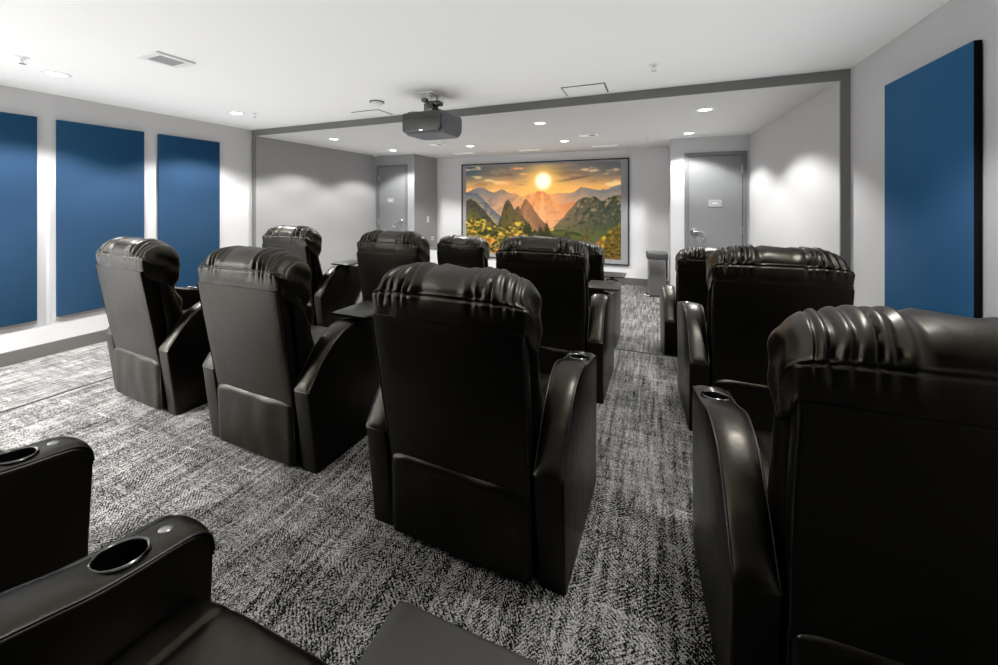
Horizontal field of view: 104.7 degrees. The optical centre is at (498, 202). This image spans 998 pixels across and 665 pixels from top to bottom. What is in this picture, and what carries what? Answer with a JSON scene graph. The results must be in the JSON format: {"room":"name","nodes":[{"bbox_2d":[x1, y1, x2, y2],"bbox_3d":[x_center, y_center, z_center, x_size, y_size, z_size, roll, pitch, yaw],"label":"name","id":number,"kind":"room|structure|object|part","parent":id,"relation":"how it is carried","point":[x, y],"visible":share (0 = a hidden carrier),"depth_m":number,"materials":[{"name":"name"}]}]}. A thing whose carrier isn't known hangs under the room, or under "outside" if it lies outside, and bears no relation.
{"room":"home theater","nodes":[
{"label":"home theater","id":0,"kind":"room"},
{"bbox_2d":[0,85,251,353],"bbox_3d":[-4.541,0.200,2.908,0.120,2.440,5.430,0,0,22],"label":"wall","id":1,"kind":"structure","parent":0,"point":[235,143],"depth_m":3.88,"materials":[{"name":"paint"}]},
{"bbox_2d":[0,112,36,329],"bbox_3d":[-4.347,0.157,3.189,0.030,1.883,0.704,0,0,22],"label":"acoustic panel","id":2,"kind":"object","parent":1,"relation":"attached to","point":[18,132],"visible":1,"depth_m":3.40,"materials":[{"name":"blue fabric"}]},
{"bbox_3d":[-4.354,1.084,3.191,0.016,0.028,0.704,0,0,22],"label":"rail","id":3,"kind":"part","parent":2,"relation":"part of","materials":[{"name":"grey"}]},
{"bbox_2d":[0,329,106,367],"bbox_3d":[-3.959,1.360,4.090,0.074,0.120,7.818,0,0,22],"label":"baseboard","id":4,"kind":"structure","parent":1,"relation":"attached to","point":[50,348],"depth_m":3.59,"materials":[{"name":"grey plastic"}]},
{"bbox_2d":[55,120,143,319],"bbox_3d":[-4.045,0.157,3.937,0.030,1.883,0.678,0,0,22],"label":"acoustic panel","id":5,"kind":"object","parent":1,"relation":"attached to","point":[100,169],"visible":0.78,"depth_m":3.84,"materials":[{"name":"blue fabric"}]},
{"bbox_3d":[-4.051,1.084,3.939,0.016,0.028,0.678,0,0,22],"label":"rail","id":6,"kind":"part","parent":5,"relation":"part of","materials":[{"name":"grey"}]},
{"bbox_2d":[157,134,219,287],"bbox_3d":[-3.746,0.157,4.676,0.030,1.883,0.672,0,0,22],"label":"acoustic panel","id":7,"kind":"object","parent":1,"relation":"attached to","point":[188,169],"visible":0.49,"depth_m":4.65,"materials":[{"name":"blue fabric"}]},
{"bbox_2d":[256,136,374,273],"bbox_3d":[-3.023,0.240,6.587,0.180,2.360,2.490,0,0,22],"label":"wall","id":8,"kind":"structure","parent":0,"point":[331,192],"depth_m":6.44,"materials":[{"name":"paint"}]},
{"bbox_2d":[0,284,661,411],"bbox_3d":[-0.769,1.470,3.250,6.860,0.100,8.890,0,0,22],"label":"floor","id":9,"kind":"structure","parent":0,"point":[22,383],"depth_m":3.43,"materials":[{"name":"carpet"}]},
{"bbox_2d":[430,246,437,263],"bbox_3d":[-1.105,1.155,7.756,0.480,0.530,0.405,0,0,22],"label":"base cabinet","id":10,"kind":"object","parent":9,"relation":"on","point":[433,250],"visible":0.07,"depth_m":7.63,"materials":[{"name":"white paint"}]},
{"bbox_2d":[437,235,489,267],"bbox_3d":[-0.314,0.892,4.632,0.800,1.055,0.711,0,0,23],"label":"recliner chair","id":11,"kind":"object","parent":9,"relation":"on","point":[463,251],"visible":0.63,"depth_m":4.31,"materials":[{"name":"leather"}]},
{"bbox_3d":[-0.421,0.854,4.379,0.584,0.612,0.146,0,0,23],"label":"panel","id":12,"kind":"part","parent":11,"relation":"part of","materials":[{"name":"leather"}]},
{"bbox_2d":[582,241,626,347],"bbox_3d":[0.840,0.893,3.973,0.863,1.053,0.708,0,0,23],"label":"recliner chair","id":13,"kind":"object","parent":9,"relation":"on","point":[596,253],"visible":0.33,"depth_m":3.65,"materials":[{"name":"leather"}]},
{"bbox_3d":[0.703,0.854,3.730,0.584,0.612,0.146,0,0,23],"label":"panel","id":14,"kind":"part","parent":13,"relation":"part of","materials":[{"name":"leather"}]},
{"bbox_3d":[1.142,1.097,3.888,0.112,0.642,0.614,0,0,23],"label":"armrest","id":15,"kind":"part","parent":13,"relation":"part of","materials":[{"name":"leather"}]},
{"bbox_2d":[643,250,667,296],"bbox_3d":[2.406,1.086,5.931,0.356,0.668,0.386,0,0,18],"label":"bin","id":16,"kind":"object","parent":9,"relation":"on","point":[657,260],"visible":0.85,"depth_m":5.81,"materials":[{"name":"silver metal"}]},
{"bbox_3d":[2.433,0.805,5.941,0.300,0.090,0.350,0,0,18],"label":"bin lid","id":17,"kind":"part","parent":16,"relation":"part of","materials":[{"name":"grey plastic"}]},
{"bbox_3d":[2.433,0.757,5.941,0.260,0.010,0.310,0,0,18],"label":"lid","id":18,"kind":"part","parent":16,"relation":"part of","materials":[{"name":"silver metal"}]},
{"bbox_2d":[660,246,719,356],"bbox_3d":[1.889,0.892,3.440,0.800,1.055,0.711,0,0,20],"label":"recliner chair","id":19,"kind":"object","parent":9,"relation":"on","point":[690,263],"visible":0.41,"depth_m":3.22,"materials":[{"name":"leather"}]},
{"bbox_3d":[1.581,1.097,3.597,0.112,0.642,0.614,0,0,20],"label":"armrest","id":20,"kind":"part","parent":19,"relation":"part of","materials":[{"name":"leather"}]},
{"bbox_3d":[1.794,0.854,3.181,0.584,0.612,0.146,0,0,20],"label":"panel","id":21,"kind":"part","parent":19,"relation":"part of","materials":[{"name":"leather"}]},
{"bbox_2d":[0,349,715,664],"bbox_3d":[-0.709,1.345,1.303,5.050,0.150,5.085,0,0,22],"label":"platform","id":22,"kind":"object","parent":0,"point":[304,555],"visible":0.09,"depth_m":1.48,"materials":[{"name":"carpet"}]},
{"bbox_2d":[0,436,94,592],"bbox_3d":[-1.664,0.743,0.928,0.800,1.055,0.711,0,0,21],"label":"recliner chair","id":23,"kind":"object","parent":22,"relation":"on","point":[46,485],"visible":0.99,"depth_m":1.02,"materials":[{"name":"leather"}]},
{"bbox_2d":[95,237,209,415],"bbox_3d":[-2.180,0.743,2.657,0.800,1.055,0.711,0,0,26],"label":"recliner chair","id":24,"kind":"object","parent":22,"relation":"on","point":[156,335],"visible":0.84,"depth_m":2.35,"materials":[{"name":"leather"}]},
{"bbox_3d":[-2.299,0.704,2.409,0.584,0.612,0.146,0,0,25],"label":"panel","id":25,"kind":"part","parent":24,"relation":"part of","materials":[{"name":"leather"}]},
{"bbox_3d":[-2.286,1.086,2.435,0.554,0.308,0.054,0,0,26],"label":"skirt panel","id":26,"kind":"part","parent":24,"relation":"part of","materials":[{"name":"leather"}]},
{"bbox_3d":[-2.472,0.947,2.842,0.112,0.642,0.614,0,0,25],"label":"armrest","id":27,"kind":"part","parent":24,"relation":"part of","materials":[{"name":"leather"}]},
{"bbox_2d":[152,282,183,335],"bbox_3d":[-2.259,0.620,2.491,0.532,0.420,0.273,0,0,25],"label":"cushion","id":28,"kind":"object","parent":24,"relation":"on","point":[164,328],"depth_m":2.33,"materials":[{"name":"leather"}]},
{"bbox_3d":[-2.135,0.885,2.752,0.580,0.195,0.480,0,0,25],"label":"seat","id":29,"kind":"part","parent":24,"relation":"part of","materials":[{"name":"leather"}]},
{"bbox_3d":[-1.853,0.947,2.547,0.112,0.642,0.614,0,0,25],"label":"armrest","id":30,"kind":"part","parent":24,"relation":"part of","materials":[{"name":"leather"}]},
{"bbox_2d":[0,515,538,664],"bbox_3d":[-0.444,0.744,0.385,0.863,1.053,0.708,0,0,22],"label":"recliner chair","id":31,"kind":"object","parent":22,"relation":"on","point":[143,597],"visible":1,"depth_m":0.67,"materials":[{"name":"leather"}]},
{"bbox_3d":[-0.776,0.947,0.563,0.112,0.642,0.614,0,0,22],"label":"armrest","id":32,"kind":"part","parent":31,"relation":"part of","materials":[{"name":"leather"}]},
{"bbox_3d":[-0.434,0.885,0.493,0.580,0.195,0.480,0,0,22],"label":"seat","id":33,"kind":"part","parent":31,"relation":"part of","materials":[{"name":"leather"}]},
{"bbox_2d":[197,246,379,473],"bbox_3d":[-1.097,0.744,2.141,0.863,1.053,0.708,0,0,23],"label":"recliner chair","id":34,"kind":"object","parent":22,"relation":"on","point":[281,387],"visible":0.96,"depth_m":1.86,"materials":[{"name":"leather"}]},
{"bbox_3d":[-1.234,0.704,1.898,0.584,0.612,0.146,0,0,23],"label":"panel","id":35,"kind":"part","parent":34,"relation":"part of","materials":[{"name":"leather"}]},
{"bbox_3d":[-1.426,0.947,2.324,0.112,0.642,0.614,0,0,23],"label":"armrest","id":36,"kind":"part","parent":34,"relation":"part of","materials":[{"name":"leather"}]},
{"bbox_3d":[-1.222,1.086,1.926,0.554,0.308,0.054,0,0,23],"label":"skirt panel","id":37,"kind":"part","parent":34,"relation":"part of","materials":[{"name":"leather"}]},
{"bbox_2d":[287,305,310,369],"bbox_3d":[-1.198,0.620,1.982,0.532,0.420,0.273,0,0,23],"label":"cushion","id":38,"kind":"object","parent":34,"relation":"on","point":[299,365],"depth_m":1.83,"materials":[{"name":"leather"}]},
{"bbox_3d":[-1.085,0.885,2.249,0.580,0.195,0.480,0,0,23],"label":"seat","id":39,"kind":"part","parent":34,"relation":"part of","materials":[{"name":"leather"}]},
{"bbox_3d":[-0.794,0.947,2.056,0.112,0.642,0.614,0,0,23],"label":"armrest","id":40,"kind":"part","parent":34,"relation":"part of","materials":[{"name":"leather"}]},
{"bbox_2d":[262,225,360,326],"bbox_3d":[-1.843,0.744,3.946,0.965,1.053,0.708,0,0,22],"label":"recliner chair","id":41,"kind":"object","parent":22,"relation":"on","point":[339,288],"visible":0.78,"depth_m":3.68,"materials":[{"name":"leather"}]},
{"bbox_3d":[-2.023,0.704,3.721,0.584,0.612,0.146,0,0,22],"label":"panel","id":42,"kind":"part","parent":41,"relation":"part of","materials":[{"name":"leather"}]},
{"bbox_3d":[-2.012,1.086,3.748,0.554,0.308,0.054,0,0,22],"label":"skirt panel","id":43,"kind":"part","parent":41,"relation":"part of","materials":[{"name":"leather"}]},
{"bbox_3d":[-1.587,0.947,3.886,0.112,0.642,0.614,0,0,22],"label":"armrest","id":44,"kind":"part","parent":41,"relation":"part of","materials":[{"name":"leather"}]},
{"bbox_2d":[0,348,676,412],"bbox_3d":[-0.711,1.270,1.308,5.058,0.008,5.093,0,0,22],"label":"trim","id":45,"kind":"structure","parent":22,"relation":"attached to","point":[614,348],"depth_m":2.65,"materials":[{"name":"black"}]},
{"bbox_2d":[354,229,429,304],"bbox_3d":[-0.762,0.743,3.346,0.800,1.055,0.711,0,0,22],"label":"recliner chair","id":46,"kind":"object","parent":22,"relation":"on","point":[380,251],"visible":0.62,"depth_m":3.05,"materials":[{"name":"leather"}]},
{"bbox_3d":[-0.865,0.704,3.091,0.584,0.612,0.146,0,0,22],"label":"panel","id":47,"kind":"part","parent":46,"relation":"part of","materials":[{"name":"leather"}]},
{"bbox_2d":[366,262,596,595],"bbox_3d":[-0.057,0.743,1.592,0.800,1.055,0.711,0,0,23],"label":"recliner chair","id":48,"kind":"object","parent":22,"relation":"on","point":[481,456],"visible":1,"depth_m":1.30,"materials":[{"name":"leather"}]},
{"bbox_3d":[-0.356,0.947,1.766,0.112,0.642,0.614,0,0,23],"label":"armrest","id":49,"kind":"part","parent":48,"relation":"part of","materials":[{"name":"leather"}]},
{"bbox_3d":[-0.166,0.704,1.339,0.584,0.612,0.146,0,0,23],"label":"panel","id":50,"kind":"part","parent":48,"relation":"part of","materials":[{"name":"leather"}]},
{"bbox_3d":[-0.154,1.086,1.367,0.554,0.308,0.054,0,0,23],"label":"skirt panel","id":51,"kind":"part","parent":48,"relation":"part of","materials":[{"name":"leather"}]},
{"bbox_3d":[-0.015,0.885,1.690,0.580,0.195,0.480,0,0,23],"label":"seat","id":52,"kind":"part","parent":48,"relation":"part of","materials":[{"name":"leather"}]},
{"bbox_3d":[0.275,0.947,1.496,0.112,0.642,0.614,0,0,23],"label":"armrest","id":53,"kind":"part","parent":48,"relation":"part of","materials":[{"name":"leather"}]},
{"bbox_2d":[495,235,621,403],"bbox_3d":[0.409,0.744,2.766,0.863,1.053,0.708,0,0,22],"label":"recliner chair","id":54,"kind":"object","parent":22,"relation":"on","point":[558,268],"visible":0.71,"depth_m":2.46,"materials":[{"name":"leather"}]},
{"bbox_3d":[0.275,0.704,2.523,0.584,0.612,0.146,0,0,23],"label":"panel","id":55,"kind":"part","parent":54,"relation":"part of","materials":[{"name":"leather"}]},
{"bbox_3d":[0.286,1.086,2.550,0.554,0.308,0.054,0,0,23],"label":"skirt panel","id":56,"kind":"part","parent":54,"relation":"part of","materials":[{"name":"leather"}]},
{"bbox_3d":[0.713,0.947,2.684,0.112,0.642,0.614,0,0,23],"label":"armrest","id":57,"kind":"part","parent":54,"relation":"part of","materials":[{"name":"leather"}]},
{"bbox_2d":[677,244,854,431],"bbox_3d":[1.498,0.743,2.217,0.800,1.055,0.711,0,0,19],"label":"recliner chair","id":58,"kind":"object","parent":22,"relation":"on","point":[752,290],"visible":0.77,"depth_m":1.97,"materials":[{"name":"leather"}]},
{"bbox_3d":[1.189,0.947,2.371,0.112,0.642,0.614,0,0,19],"label":"armrest","id":59,"kind":"part","parent":58,"relation":"part of","materials":[{"name":"leather"}]},
{"bbox_3d":[1.416,1.086,1.986,0.554,0.308,0.054,0,0,19],"label":"skirt panel","id":60,"kind":"part","parent":58,"relation":"part of","materials":[{"name":"leather"}]},
{"bbox_3d":[1.406,0.704,1.958,0.584,0.612,0.146,0,0,19],"label":"panel","id":61,"kind":"part","parent":58,"relation":"part of","materials":[{"name":"leather"}]},
{"bbox_2d":[692,305,997,664],"bbox_3d":[0.993,0.743,1.002,0.800,1.055,0.711,0,0,19],"label":"recliner chair","id":62,"kind":"object","parent":22,"relation":"on","point":[861,528],"visible":1,"depth_m":0.77,"materials":[{"name":"leather"}]},
{"bbox_3d":[0.684,0.947,1.157,0.112,0.642,0.614,0,0,19],"label":"armrest","id":63,"kind":"part","parent":62,"relation":"part of","materials":[{"name":"leather"}]},
{"bbox_3d":[1.029,0.885,1.103,0.580,0.195,0.480,0,0,19],"label":"seat","id":64,"kind":"part","parent":62,"relation":"part of","materials":[{"name":"leather"}]},
{"bbox_3d":[0.911,1.086,0.771,0.554,0.308,0.054,0,0,19],"label":"skirt panel","id":65,"kind":"part","parent":62,"relation":"part of","materials":[{"name":"leather"}]},
{"bbox_3d":[0.902,0.704,0.743,0.584,0.612,0.146,0,0,19],"label":"panel","id":66,"kind":"part","parent":62,"relation":"part of","materials":[{"name":"leather"}]},
{"bbox_2d":[375,154,436,246],"bbox_3d":[-1.868,0.240,7.976,0.920,2.360,0.950,0,0,22],"label":"wall","id":67,"kind":"structure","parent":0,"point":[421,170],"depth_m":7.62,"materials":[{"name":"paint"}]},
{"bbox_2d":[376,164,406,230],"bbox_3d":[-2.099,0.337,7.561,0.727,2.166,0.172,0,0,22],"label":"door","id":68,"kind":"structure","parent":67,"relation":"in","point":[391,180],"depth_m":7.57,"materials":[{"name":"grey paint"}]},
{"bbox_3d":[-2.133,-0.053,7.571,0.150,0.090,0.010,0,0,22],"label":"sign plate","id":69,"kind":"part","parent":68,"relation":"part of","materials":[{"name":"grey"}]},
{"bbox_3d":[-1.967,0.398,7.462,0.198,0.170,0.088,0,0,22],"label":"handle","id":70,"kind":"part","parent":68,"relation":"part of","materials":[{"name":"silver metal"}]},
{"bbox_2d":[0,0,949,129],"bbox_3d":[-1.413,-1.070,1.655,6.860,0.100,5.450,0,0,22],"label":"ceiling","id":71,"kind":"structure","parent":0,"point":[288,63],"depth_m":2.49,"materials":[{"name":"white paint"}]},
{"bbox_2d":[14,55,30,64],"bbox_3d":[-3.329,-0.996,2.690,0.072,0.049,0.072,0,0,22],"label":"sprinkler head","id":72,"kind":"object","parent":71,"relation":"attached to","point":[23,58],"visible":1,"depth_m":2.68},
{"bbox_2d":[40,70,72,77],"bbox_3d":[-3.495,-1.016,3.041,0.170,0.007,0.170,0,0,22],"label":"recessed light","id":73,"kind":"object","parent":71,"relation":"in","point":[47,72],"visible":1,"depth_m":3.03,"materials":[{"name":"white plastic"}]},
{"bbox_2d":[137,51,195,68],"bbox_3d":[-2.355,-1.013,2.731,0.236,0.014,0.236,0,0,22],"label":"ceiling vent","id":74,"kind":"object","parent":71,"relation":"in","point":[158,57],"visible":1,"depth_m":2.71,"materials":[{"name":"white plastic"}]},
{"bbox_2d":[228,111,244,114],"bbox_3d":[-2.970,-1.016,4.360,0.170,0.007,0.170,0,0,22],"label":"recessed light","id":75,"kind":"object","parent":71,"relation":"in","point":[230,112],"visible":1,"depth_m":4.36,"materials":[{"name":"white plastic"}]},
{"bbox_2d":[351,109,392,116],"bbox_3d":[-1.440,-1.016,4.377,0.373,0.007,0.263,0,0,22],"label":"ceiling hatch","id":76,"kind":"object","parent":71,"relation":"attached to","point":[368,113],"visible":1,"depth_m":4.36,"materials":[{"name":"grey"}]},
{"bbox_2d":[369,100,383,106],"bbox_3d":[-1.226,-0.998,3.869,0.144,0.044,0.144,0,0,22],"label":"smoke detector","id":77,"kind":"object","parent":71,"relation":"attached to","point":[377,103],"visible":1,"depth_m":3.83,"materials":[{"name":"grey plastic"}]},
{"bbox_2d":[402,91,461,139],"bbox_3d":[-0.614,-0.820,3.607,0.450,0.400,0.411,0,0,22],"label":"ceiling projector","id":78,"kind":"object","parent":71,"relation":"hanging from","point":[433,123],"visible":1,"depth_m":3.47,"materials":[{"name":"grey plastic"}]},
{"bbox_3d":[-0.685,-0.723,3.443,0.400,0.175,0.048,0,0,22],"label":"panel","id":79,"kind":"part","parent":78,"relation":"part of","materials":[{"name":"grey plastic"}]},
{"bbox_3d":[-0.650,-1.013,3.595,0.150,0.014,0.150,0,0,22],"label":"ceiling plate","id":80,"kind":"part","parent":78,"relation":"part of","materials":[{"name":"white plastic"}]},
{"bbox_2d":[561,83,608,95],"bbox_3d":[0.776,-1.016,3.466,0.380,0.007,0.292,0,0,22],"label":"ceiling hatch","id":81,"kind":"object","parent":71,"relation":"attached to","point":[598,87],"visible":1,"depth_m":3.44,"materials":[{"name":"grey"}]},
{"bbox_2d":[649,63,658,71],"bbox_3d":[1.141,-0.996,2.835,0.072,0.049,0.072,0,0,22],"label":"sprinkler head","id":82,"kind":"object","parent":71,"relation":"attached to","point":[651,64],"visible":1,"depth_m":2.83},
{"bbox_2d":[259,81,837,157],"bbox_3d":[0.252,-1.030,5.776,6.860,0.180,3.440,0,0,22],"label":"ceiling","id":83,"kind":"structure","parent":0,"point":[627,124],"depth_m":4.73,"materials":[{"name":"grey paint"}]},
{"bbox_2d":[428,143,445,145],"bbox_3d":[-0.988,-0.933,6.134,0.250,0.014,0.170,0,0,22],"label":"ceiling vent","id":84,"kind":"object","parent":83,"relation":"in","point":[432,144],"visible":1,"depth_m":6.11,"materials":[{"name":"white metal"}]},
{"bbox_2d":[452,152,474,154],"bbox_3d":[-0.667,-0.934,7.238,0.420,0.013,0.170,0,0,22],"label":"ceiling vent","id":85,"kind":"object","parent":83,"relation":"in","point":[461,152],"visible":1,"depth_m":7.22,"materials":[{"name":"white metal"}]},
{"bbox_2d":[519,148,540,150],"bbox_3d":[0.537,-0.934,6.777,0.380,0.013,0.160,0,0,22],"label":"ceiling vent","id":86,"kind":"object","parent":83,"relation":"in","point":[538,148],"visible":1,"depth_m":6.75,"materials":[{"name":"white metal"}]},
{"bbox_2d":[533,121,546,124],"bbox_3d":[0.480,-0.936,4.519,0.170,0.007,0.170,0,0,22],"label":"recessed light","id":87,"kind":"object","parent":83,"relation":"in","point":[538,122],"visible":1,"depth_m":4.52,"materials":[{"name":"white plastic"}]},
{"bbox_2d":[578,133,598,136],"bbox_3d":[1.230,-0.933,5.291,0.260,0.014,0.170,0,0,22],"label":"ceiling vent","id":88,"kind":"object","parent":83,"relation":"in","point":[589,134],"visible":1,"depth_m":5.26,"materials":[{"name":"white metal"}]},
{"bbox_2d":[592,144,618,147],"bbox_3d":[1.736,-0.934,6.305,0.420,0.013,0.150,0,0,22],"label":"ceiling vent","id":89,"kind":"object","parent":83,"relation":"in","point":[613,145],"visible":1,"depth_m":6.28,"materials":[{"name":"white metal"}]},
{"bbox_2d":[695,107,714,111],"bbox_3d":[2.068,-0.936,3.867,0.170,0.007,0.170,0,0,22],"label":"recessed light","id":90,"kind":"object","parent":83,"relation":"in","point":[706,108],"visible":1,"depth_m":3.85,"materials":[{"name":"white plastic"}]},
{"bbox_2d":[437,147,668,280],"bbox_3d":[0.790,0.240,7.349,4.580,2.360,0.120,0,0,22],"label":"wall","id":91,"kind":"structure","parent":0,"point":[648,167],"depth_m":6.66,"materials":[{"name":"white paint"}]},
{"bbox_2d":[461,158,628,265],"bbox_3d":[0.748,0.151,7.282,3.259,1.877,0.034,0,0,22],"label":"projection screen","id":92,"kind":"object","parent":91,"relation":"attached to","point":[587,200],"visible":0.84,"depth_m":7.18,"materials":[{"name":"multicoloured fabric"}]},
{"bbox_2d":[604,277,675,292],"bbox_3d":[0.624,1.360,6.896,4.816,0.120,0.844,0,0,22],"label":"baseboard","id":93,"kind":"structure","parent":91,"relation":"attached to","point":[627,281],"depth_m":6.64,"materials":[{"name":"grey plastic"}]},
{"bbox_2d":[669,135,749,290],"bbox_3d":[3.173,0.240,5.939,0.995,2.360,0.950,0,0,22],"label":"wall","id":94,"kind":"structure","parent":0,"point":[677,147],"depth_m":5.63,"materials":[{"name":"paint"}]},
{"bbox_2d":[684,150,746,248],"bbox_3d":[3.069,0.348,5.473,0.780,2.144,0.172,0,0,22],"label":"door","id":95,"kind":"structure","parent":94,"relation":"in","point":[715,183],"depth_m":5.46,"materials":[{"name":"grey paint"}]},
{"bbox_3d":[2.855,0.451,5.514,0.198,0.170,0.088,0,0,22],"label":"handle","id":96,"kind":"part","parent":95,"relation":"part of","materials":[{"name":"silver metal"}]},
{"bbox_3d":[3.069,0.004,5.470,0.165,0.099,0.010,0,0,22],"label":"sign plate","id":97,"kind":"part","parent":95,"relation":"part of","materials":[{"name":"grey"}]},
{"bbox_2d":[750,81,838,254],"bbox_3d":[3.145,0.240,4.160,0.285,2.360,2.610,0,0,22],"label":"wall","id":98,"kind":"structure","parent":0,"point":[794,157],"depth_m":3.71,"materials":[{"name":"paint"}]},
{"bbox_2d":[851,0,997,317],"bbox_3d":[1.708,0.200,0.383,0.120,2.440,5.430,0,0,22],"label":"wall","id":99,"kind":"structure","parent":0,"point":[956,23],"depth_m":2.43,"materials":[{"name":"paint"}]},
{"bbox_2d":[252,69,850,268],"bbox_3d":[-0.396,0.200,4.172,6.620,2.440,0.020,0,0,22],"label":"trim","id":100,"kind":"structure","parent":99,"relation":"attached to","point":[843,76],"depth_m":3.29,"materials":[{"name":"grey paint"}]},
{"bbox_2d":[885,40,981,317],"bbox_3d":[2.311,0.204,2.083,0.036,1.890,0.734,0,0,22],"label":"acoustic panel","id":101,"kind":"object","parent":99,"relation":"attached to","point":[933,112],"visible":0.56,"depth_m":1.98,"materials":[{"name":"blue fabric"}]}
]}

